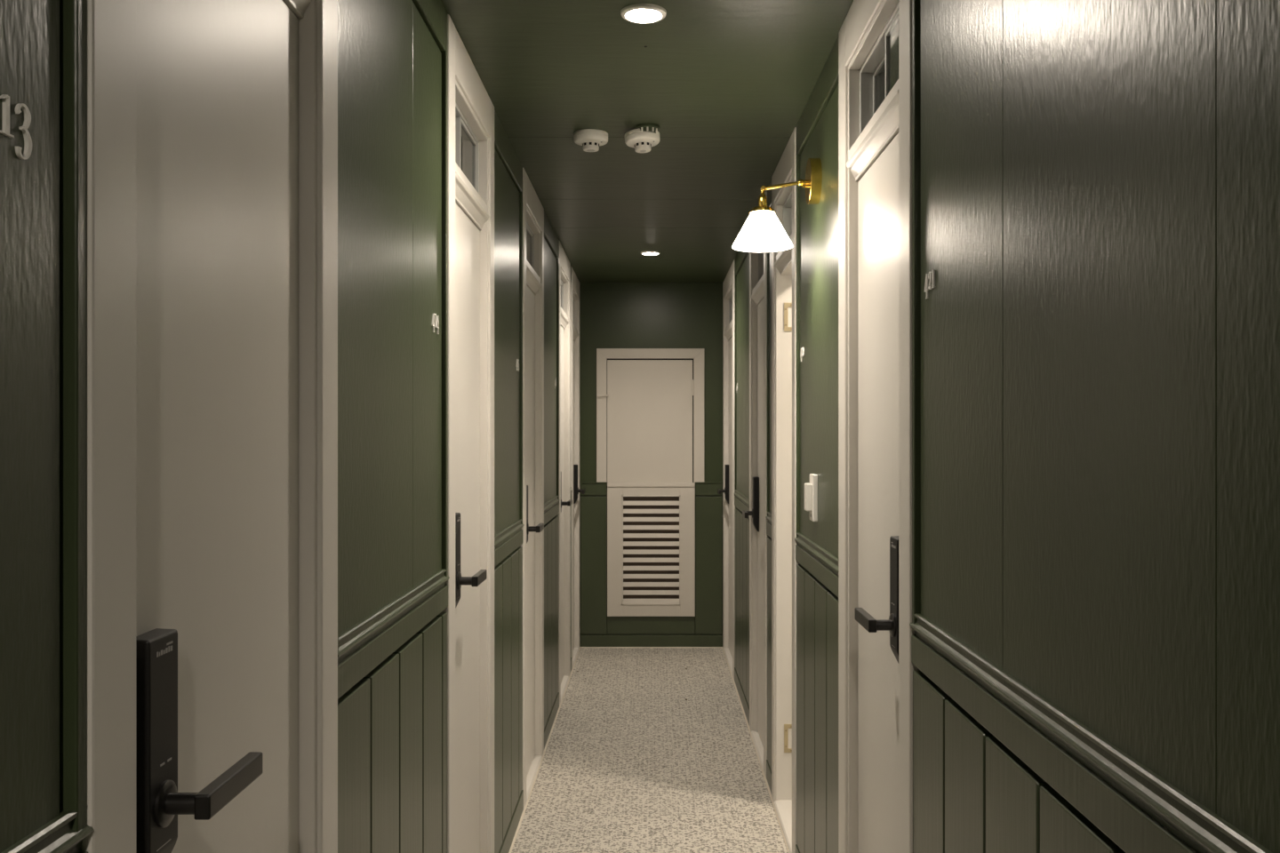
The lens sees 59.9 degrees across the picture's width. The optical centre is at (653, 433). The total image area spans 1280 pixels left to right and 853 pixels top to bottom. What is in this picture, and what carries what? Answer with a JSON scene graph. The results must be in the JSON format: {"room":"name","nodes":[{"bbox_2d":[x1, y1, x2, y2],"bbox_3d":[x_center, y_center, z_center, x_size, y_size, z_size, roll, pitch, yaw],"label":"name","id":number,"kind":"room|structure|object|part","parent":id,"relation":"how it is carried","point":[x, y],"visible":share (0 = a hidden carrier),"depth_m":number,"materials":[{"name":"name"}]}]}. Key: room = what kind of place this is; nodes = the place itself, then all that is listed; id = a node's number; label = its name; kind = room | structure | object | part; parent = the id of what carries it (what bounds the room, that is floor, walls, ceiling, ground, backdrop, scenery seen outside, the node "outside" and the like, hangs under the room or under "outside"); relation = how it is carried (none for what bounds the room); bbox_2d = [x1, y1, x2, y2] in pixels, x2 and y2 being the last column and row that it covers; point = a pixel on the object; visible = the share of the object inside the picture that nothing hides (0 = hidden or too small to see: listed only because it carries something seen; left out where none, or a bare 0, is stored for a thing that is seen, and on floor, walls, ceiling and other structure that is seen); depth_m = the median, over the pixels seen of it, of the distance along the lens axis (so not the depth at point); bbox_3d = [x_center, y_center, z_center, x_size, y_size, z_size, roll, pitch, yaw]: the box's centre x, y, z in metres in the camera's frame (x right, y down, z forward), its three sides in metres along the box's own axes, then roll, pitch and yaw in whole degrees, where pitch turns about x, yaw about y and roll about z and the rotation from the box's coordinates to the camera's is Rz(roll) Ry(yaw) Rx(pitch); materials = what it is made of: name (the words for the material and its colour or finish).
{"room":"hotel corridor","nodes":[
{"label":"hotel corridor","id":0,"kind":"room"},
{"bbox_2d":[0,0,572,852],"bbox_3d":[-0.543,0.206,2.018,0.127,2.397,9.235,0,0,0],"label":"wall","id":1,"kind":"structure","parent":0,"point":[393,591],"depth_m":1.86,"materials":[{"name":"green paint"}]},
{"bbox_2d":[0,94,31,159],"bbox_3d":[-0.492,-0.236,0.844,0.003,0.044,0.067,0,0,0],"label":"room number","id":2,"kind":"object","parent":1,"relation":"attached to","point":[28,147],"visible":1,"depth_m":0.86,"materials":[{"name":"white metal"}]},
{"bbox_3d":[-0.488,0.338,-0.824,0.016,0.042,3.553,0,0,0],"label":"chair rail","id":3,"kind":"part","parent":1,"relation":"part of","materials":[{"name":"green paint"}]},
{"bbox_2d":[81,0,337,852],"bbox_3d":[-0.521,0.207,1.325,0.171,2.396,0.744,0,0,0],"label":"door","id":4,"kind":"structure","parent":1,"relation":"in","point":[212,124],"depth_m":1.28,"materials":[{"name":"white paint"}]},
{"bbox_3d":[-0.461,0.368,1.167,0.050,0.025,0.150,0,0,0],"label":"lever","id":5,"kind":"part","parent":4,"relation":"part of","materials":[{"name":"black metal"}]},
{"bbox_3d":[-0.488,0.338,2.159,0.016,0.042,0.923,0,0,0],"label":"chair rail","id":6,"kind":"part","parent":1,"relation":"part of","materials":[{"name":"green paint"}]},
{"bbox_2d":[431,312,439,334],"bbox_3d":[-0.492,-0.249,2.506,0.003,0.043,0.069,0,0,0],"label":"room number","id":7,"kind":"object","parent":1,"relation":"attached to","point":[435,318],"visible":1,"depth_m":2.50,"materials":[{"name":"white metal"}]},
{"bbox_2d":[441,14,494,852],"bbox_3d":[-0.521,0.207,2.993,0.171,2.396,0.746,0,0,0],"label":"door","id":8,"kind":"structure","parent":1,"relation":"in","point":[470,109],"depth_m":3.09,"materials":[{"name":"white paint"}]},
{"bbox_3d":[-0.525,-0.766,3.122,0.014,0.170,0.277,0,0,0],"label":"sash","id":9,"kind":"part","parent":8,"relation":"part of","materials":[{"name":"white wood"}]},
{"bbox_3d":[-0.525,-0.766,3.122,0.004,0.156,0.263,0,0,0],"label":"glass pane","id":10,"kind":"part","parent":8,"relation":"part of","materials":[{"name":"grey"}]},
{"bbox_3d":[-0.461,0.368,2.834,0.050,0.025,0.150,0,0,0],"label":"lever","id":11,"kind":"part","parent":8,"relation":"part of","materials":[{"name":"black metal"}]},
{"bbox_3d":[-0.488,0.338,3.749,0.016,0.042,0.766,0,0,0],"label":"chair rail","id":12,"kind":"part","parent":1,"relation":"part of","materials":[{"name":"green paint"}]},
{"bbox_2d":[516,359,519,371],"bbox_3d":[-0.492,-0.249,4.027,0.003,0.044,0.067,0,0,0],"label":"room number","id":13,"kind":"object","parent":1,"relation":"attached to","point":[517,360],"visible":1,"depth_m":4.03,"materials":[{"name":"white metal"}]},
{"bbox_2d":[520,167,543,809],"bbox_3d":[-0.521,0.207,4.509,0.171,2.396,0.754,0,0,0],"label":"door","id":14,"kind":"structure","parent":1,"relation":"in","point":[532,546],"depth_m":4.64,"materials":[{"name":"white paint"}]},
{"bbox_3d":[-0.525,-0.766,4.639,0.004,0.156,0.267,0,0,0],"label":"glass pane","id":15,"kind":"part","parent":14,"relation":"part of","materials":[{"name":"grey"}]},
{"bbox_3d":[-0.525,-0.766,4.639,0.014,0.170,0.281,0,0,0],"label":"sash","id":16,"kind":"part","parent":14,"relation":"part of","materials":[{"name":"white wood"}]},
{"bbox_3d":[-0.461,0.368,4.346,0.050,0.025,0.150,0,0,0],"label":"lever","id":17,"kind":"part","parent":14,"relation":"part of","materials":[{"name":"black metal"}]},
{"bbox_2d":[498,657,571,852],"bbox_3d":[-0.497,1.365,1.992,0.029,0.080,9.185,0,0,0],"label":"baseboard","id":18,"kind":"structure","parent":1,"relation":"attached to","point":[507,843],"depth_m":3.99,"materials":[{"name":"green paint"}]},
{"bbox_2d":[508,647,580,852],"bbox_3d":[-0.481,1.401,2.353,0.010,0.007,9.886,0,0,0],"label":"trim","id":19,"kind":"structure","parent":1,"relation":"attached to","point":[550,733],"depth_m":4.66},
{"bbox_3d":[-0.488,0.338,5.290,0.016,0.042,0.809,0,0,0],"label":"chair rail","id":20,"kind":"part","parent":1,"relation":"part of","materials":[{"name":"green paint"}]},
{"bbox_2d":[556,240,572,706],"bbox_3d":[-0.521,0.207,6.075,0.171,2.396,0.760,0,0,0],"label":"door","id":21,"kind":"structure","parent":1,"relation":"in","point":[564,503],"depth_m":6.34,"materials":[{"name":"white paint"}]},
{"bbox_3d":[-0.525,-0.766,6.207,0.014,0.170,0.284,0,0,0],"label":"sash","id":22,"kind":"part","parent":21,"relation":"part of","materials":[{"name":"white wood"}]},
{"bbox_3d":[-0.461,0.368,5.909,0.050,0.025,0.150,0,0,0],"label":"lever","id":23,"kind":"part","parent":21,"relation":"part of","materials":[{"name":"black metal"}]},
{"bbox_2d":[570,266,585,670],"bbox_3d":[-0.521,0.207,6.938,0.171,2.396,0.705,0,0,0],"label":"door","id":24,"kind":"structure","parent":1,"relation":"in","point":[574,284],"depth_m":7.20,"materials":[{"name":"white paint"}]},
{"bbox_3d":[-0.544,0.207,6.938,0.126,2.396,0.705,0,0,0],"label":"frame","id":25,"kind":"part","parent":24,"relation":"part of","materials":[{"name":"white paint"}]},
{"bbox_3d":[-0.461,0.368,7.076,0.050,0.025,0.150,0,0,0],"label":"lever","id":26,"kind":"part","parent":24,"relation":"part of","materials":[{"name":"black metal"}]},
{"bbox_2d":[440,0,853,282],"bbox_3d":[0.000,-1.042,2.400,3.500,0.100,10.200,0,0,0],"label":"ceiling","id":27,"kind":"structure","parent":0,"point":[727,84],"depth_m":3.37,"materials":[{"name":"green paint"}]},
{"bbox_2d":[573,128,607,151],"bbox_3d":[-0.206,-0.963,3.670,0.115,0.057,0.115,0,0,0],"label":"smoke detector","id":28,"kind":"object","parent":27,"relation":"attached to","point":[590,140],"visible":1,"depth_m":3.63,"materials":[{"name":"white plastic"}]},
{"bbox_2d":[624,123,659,152],"bbox_3d":[-0.036,-0.958,3.619,0.116,0.073,0.137,0,0,0],"label":"smoke detector","id":29,"kind":"object","parent":27,"relation":"attached to","point":[645,136],"visible":1,"depth_m":3.59,"materials":[{"name":"white plastic"}]},
{"bbox_2d":[620,3,666,23],"bbox_3d":[-0.023,-0.988,2.616,0.109,0.013,0.109,0,0,0],"label":"recessed light","id":30,"kind":"object","parent":27,"relation":"in","point":[640,13],"visible":1,"depth_m":2.60,"materials":[{"name":"white plastic"}]},
{"bbox_2d":[625,8,661,22],"bbox_3d":[-0.023,-0.986,2.616,0.082,0.010,0.082,0,0,0],"label":"diffuser","id":31,"kind":"object","parent":30,"relation":"attached to","point":[632,15],"depth_m":2.61,"materials":[{"name":"white plastic"}]},
{"bbox_2d":[640,250,660,255],"bbox_3d":[-0.015,-0.988,6.080,0.109,0.013,0.109,0,0,0],"label":"recessed light","id":32,"kind":"object","parent":27,"relation":"in","point":[646,252],"visible":1,"depth_m":6.05,"materials":[{"name":"white plastic"}]},
{"bbox_2d":[642,252,657,255],"bbox_3d":[-0.015,-0.986,6.080,0.082,0.010,0.082,0,0,0],"label":"diffuser","id":33,"kind":"object","parent":32,"relation":"attached to","point":[644,253],"depth_m":6.06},
{"bbox_2d":[511,648,787,852],"bbox_3d":[0.000,1.445,2.400,3.500,0.080,10.200,0,0,0],"label":"floor","id":34,"kind":"structure","parent":0,"point":[629,764],"depth_m":4.70,"materials":[{"name":"carpet"}]},
{"bbox_2d":[579,282,722,647],"bbox_3d":[-0.013,0.206,7.349,1.179,2.397,0.142,0,0,0],"label":"wall","id":35,"kind":"structure","parent":0,"point":[612,315],"depth_m":7.30,"materials":[{"name":"green paint"}]},
{"bbox_2d":[596,348,703,482],"bbox_3d":[-0.019,-0.118,7.282,0.707,0.881,0.045,0,0,0],"label":"access hatch","id":36,"kind":"object","parent":35,"relation":"attached to","point":[650,402],"visible":1,"depth_m":7.29,"materials":[{"name":"white paint"}]},
{"bbox_2d":[607,482,695,616],"bbox_3d":[-0.016,0.760,7.284,0.574,0.875,0.040,0,0,0],"label":"air vent","id":37,"kind":"object","parent":35,"relation":"in","point":[651,526],"visible":1,"depth_m":7.27,"materials":[{"name":"white paint"}]},
{"bbox_3d":[-0.013,0.322,7.290,0.915,0.010,0.024,0,0,0],"label":"chair rail","id":38,"kind":"part","parent":35,"relation":"part of","materials":[{"name":"green paint"}]},
{"bbox_2d":[580,634,722,647],"bbox_3d":[-0.013,1.363,7.295,0.933,0.083,0.018,0,0,0],"label":"baseboard","id":39,"kind":"structure","parent":35,"relation":"attached to","point":[586,640],"depth_m":7.29,"materials":[{"name":"green paint"}]},
{"bbox_2d":[580,647,722,647],"bbox_3d":[-0.013,1.401,7.285,0.931,0.007,0.010,0,0,0],"label":"trim","id":40,"kind":"structure","parent":35,"relation":"attached to","point":[580,647],"depth_m":7.28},
{"bbox_2d":[733,0,1279,852],"bbox_3d":[0.518,0.206,1.875,0.127,2.397,8.950,0,0,0],"label":"wall","id":41,"kind":"structure","parent":0,"point":[1095,643],"depth_m":1.23,"materials":[{"name":"green paint"}]},
{"bbox_2d":[717,259,735,680],"bbox_3d":[0.496,0.207,6.795,0.171,2.396,0.990,0,0,0],"label":"door","id":42,"kind":"structure","parent":41,"relation":"in","point":[728,284],"depth_m":7.09,"materials":[{"name":"white paint"}]},
{"bbox_3d":[0.436,0.368,7.061,0.050,0.025,0.150,0,0,0],"label":"lever","id":43,"kind":"part","parent":42,"relation":"part of","materials":[{"name":"black metal"}]},
{"bbox_3d":[0.463,0.338,5.793,0.016,0.042,1.015,0,0,0],"label":"chair rail","id":44,"kind":"part","parent":41,"relation":"part of","materials":[{"name":"green paint"}]},
{"bbox_2d":[742,190,768,777],"bbox_3d":[0.496,0.207,4.900,0.171,2.396,0.770,0,0,0],"label":"door","id":45,"kind":"structure","parent":41,"relation":"in","point":[756,513],"depth_m":5.12,"materials":[{"name":"white paint"}]},
{"bbox_3d":[0.436,0.368,5.071,0.050,0.025,0.150,0,0,0],"label":"lever","id":46,"kind":"part","parent":45,"relation":"part of","materials":[{"name":"black metal"}]},
{"bbox_2d":[722,648,790,852],"bbox_3d":[0.456,1.401,2.353,0.010,0.007,9.886,0,0,0],"label":"trim","id":47,"kind":"structure","parent":41,"relation":"attached to","point":[747,723],"depth_m":4.71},
{"bbox_2d":[734,667,799,852],"bbox_3d":[0.472,1.365,1.850,0.029,0.080,8.900,0,0,0],"label":"baseboard","id":48,"kind":"structure","parent":41,"relation":"attached to","point":[745,705],"depth_m":5.48,"materials":[{"name":"green paint"}]},
{"bbox_3d":[0.463,0.338,4.397,0.016,0.042,0.235,0,0,0],"label":"chair rail","id":49,"kind":"part","parent":41,"relation":"part of","materials":[{"name":"green paint"}]},
{"bbox_2d":[732,158,822,252],"bbox_3d":[0.346,-0.654,3.150,0.246,0.252,0.172,0,0,0],"label":"wall lamp","id":50,"kind":"object","parent":41,"relation":"attached to","point":[762,231],"visible":1,"depth_m":3.11,"materials":[{"name":"gold metal"}]},
{"bbox_2d":[758,190,767,206],"bbox_3d":[0.309,-0.665,3.150,0.025,0.048,0.025,0,0,0],"label":"socket","id":51,"kind":"object","parent":50,"relation":"attached to","point":[762,199],"depth_m":3.14,"materials":[{"name":"gold metal"}]},
{"bbox_3d":[0.309,-0.583,3.150,0.172,0.108,0.172,0,0,0],"label":"lamp shade","id":52,"kind":"part","parent":50,"relation":"part of","materials":[{"name":"white glass"}]},
{"bbox_3d":[0.375,-0.706,3.150,0.129,0.032,0.019,0,0,0],"label":"arm","id":53,"kind":"part","parent":50,"relation":"part of","materials":[{"name":"gold metal"}]},
{"bbox_3d":[0.454,-0.716,3.150,0.031,0.128,0.128,0,0,0],"label":"plate","id":54,"kind":"part","parent":50,"relation":"part of","materials":[{"name":"gold metal"}]},
{"bbox_2d":[771,127,799,852],"bbox_3d":[0.780,0.207,3.933,0.649,2.396,0.695,0,0,0],"label":"door","id":55,"kind":"structure","parent":41,"relation":"in","point":[784,563],"depth_m":4.20,"materials":[{"name":"white paint"}]},
{"bbox_3d":[0.526,-0.766,4.058,0.014,0.170,0.262,0,0,0],"label":"sash","id":56,"kind":"part","parent":55,"relation":"part of","materials":[{"name":"white wood"}]},
{"bbox_2d":[800,347,804,361],"bbox_3d":[0.467,-0.249,3.488,0.003,0.043,0.073,0,0,0],"label":"room number","id":57,"kind":"object","parent":41,"relation":"attached to","point":[802,353],"visible":1,"depth_m":3.48,"materials":[{"name":"white metal"}]},
{"bbox_2d":[804,473,817,521],"bbox_3d":[0.454,0.184,3.201,0.032,0.135,0.072,0,0,0],"label":"wall switch","id":58,"kind":"object","parent":41,"relation":"attached to","point":[811,490],"visible":1,"depth_m":3.18,"materials":[{"name":"white plastic"}]},
{"bbox_2d":[809,473,817,521],"bbox_3d":[0.462,0.184,3.201,0.015,0.135,0.072,0,0,0],"label":"switch plate","id":59,"kind":"object","parent":58,"relation":"attached to","point":[813,478],"depth_m":3.17,"materials":[{"name":"white plastic"}]},
{"bbox_3d":[0.463,0.338,3.163,0.016,0.042,0.845,0,0,0],"label":"chair rail","id":60,"kind":"part","parent":41,"relation":"part of","materials":[{"name":"green paint"}]},
{"bbox_2d":[838,0,919,852],"bbox_3d":[0.496,0.207,2.358,0.171,2.396,0.763,0,0,0],"label":"door","id":61,"kind":"structure","parent":41,"relation":"in","point":[876,668],"depth_m":2.44,"materials":[{"name":"white paint"}]},
{"bbox_3d":[0.436,0.368,2.196,0.050,0.025,0.150,0,0,0],"label":"lever","id":62,"kind":"part","parent":61,"relation":"part of","materials":[{"name":"black metal"}]},
{"bbox_3d":[0.526,-0.766,2.485,0.014,0.170,0.278,0,0,0],"label":"sash","id":63,"kind":"part","parent":61,"relation":"part of","materials":[{"name":"white wood"}]},
{"bbox_3d":[0.526,-0.766,2.485,0.004,0.156,0.264,0,0,0],"label":"glass pane","id":64,"kind":"part","parent":61,"relation":"part of","materials":[{"name":"grey"}]},
{"bbox_3d":[0.500,-0.766,2.227,0.014,0.170,0.278,0,0,0],"label":"sash","id":65,"kind":"part","parent":61,"relation":"part of","materials":[{"name":"white wood"}]},
{"bbox_3d":[0.500,-0.766,2.227,0.004,0.156,0.264,0,0,0],"label":"glass pane","id":66,"kind":"part","parent":61,"relation":"part of","materials":[{"name":"grey"}]},
{"bbox_2d":[924,269,935,299],"bbox_3d":[0.467,-0.252,1.877,0.003,0.043,0.067,0,0,0],"label":"room number","id":67,"kind":"object","parent":41,"relation":"attached to","point":[931,276],"visible":1,"depth_m":1.87,"materials":[{"name":"white metal"}]},
{"bbox_3d":[0.463,0.338,-0.311,0.016,0.042,4.577,0,0,0],"label":"chair rail","id":68,"kind":"part","parent":41,"relation":"part of","materials":[{"name":"green paint"}]}
]}

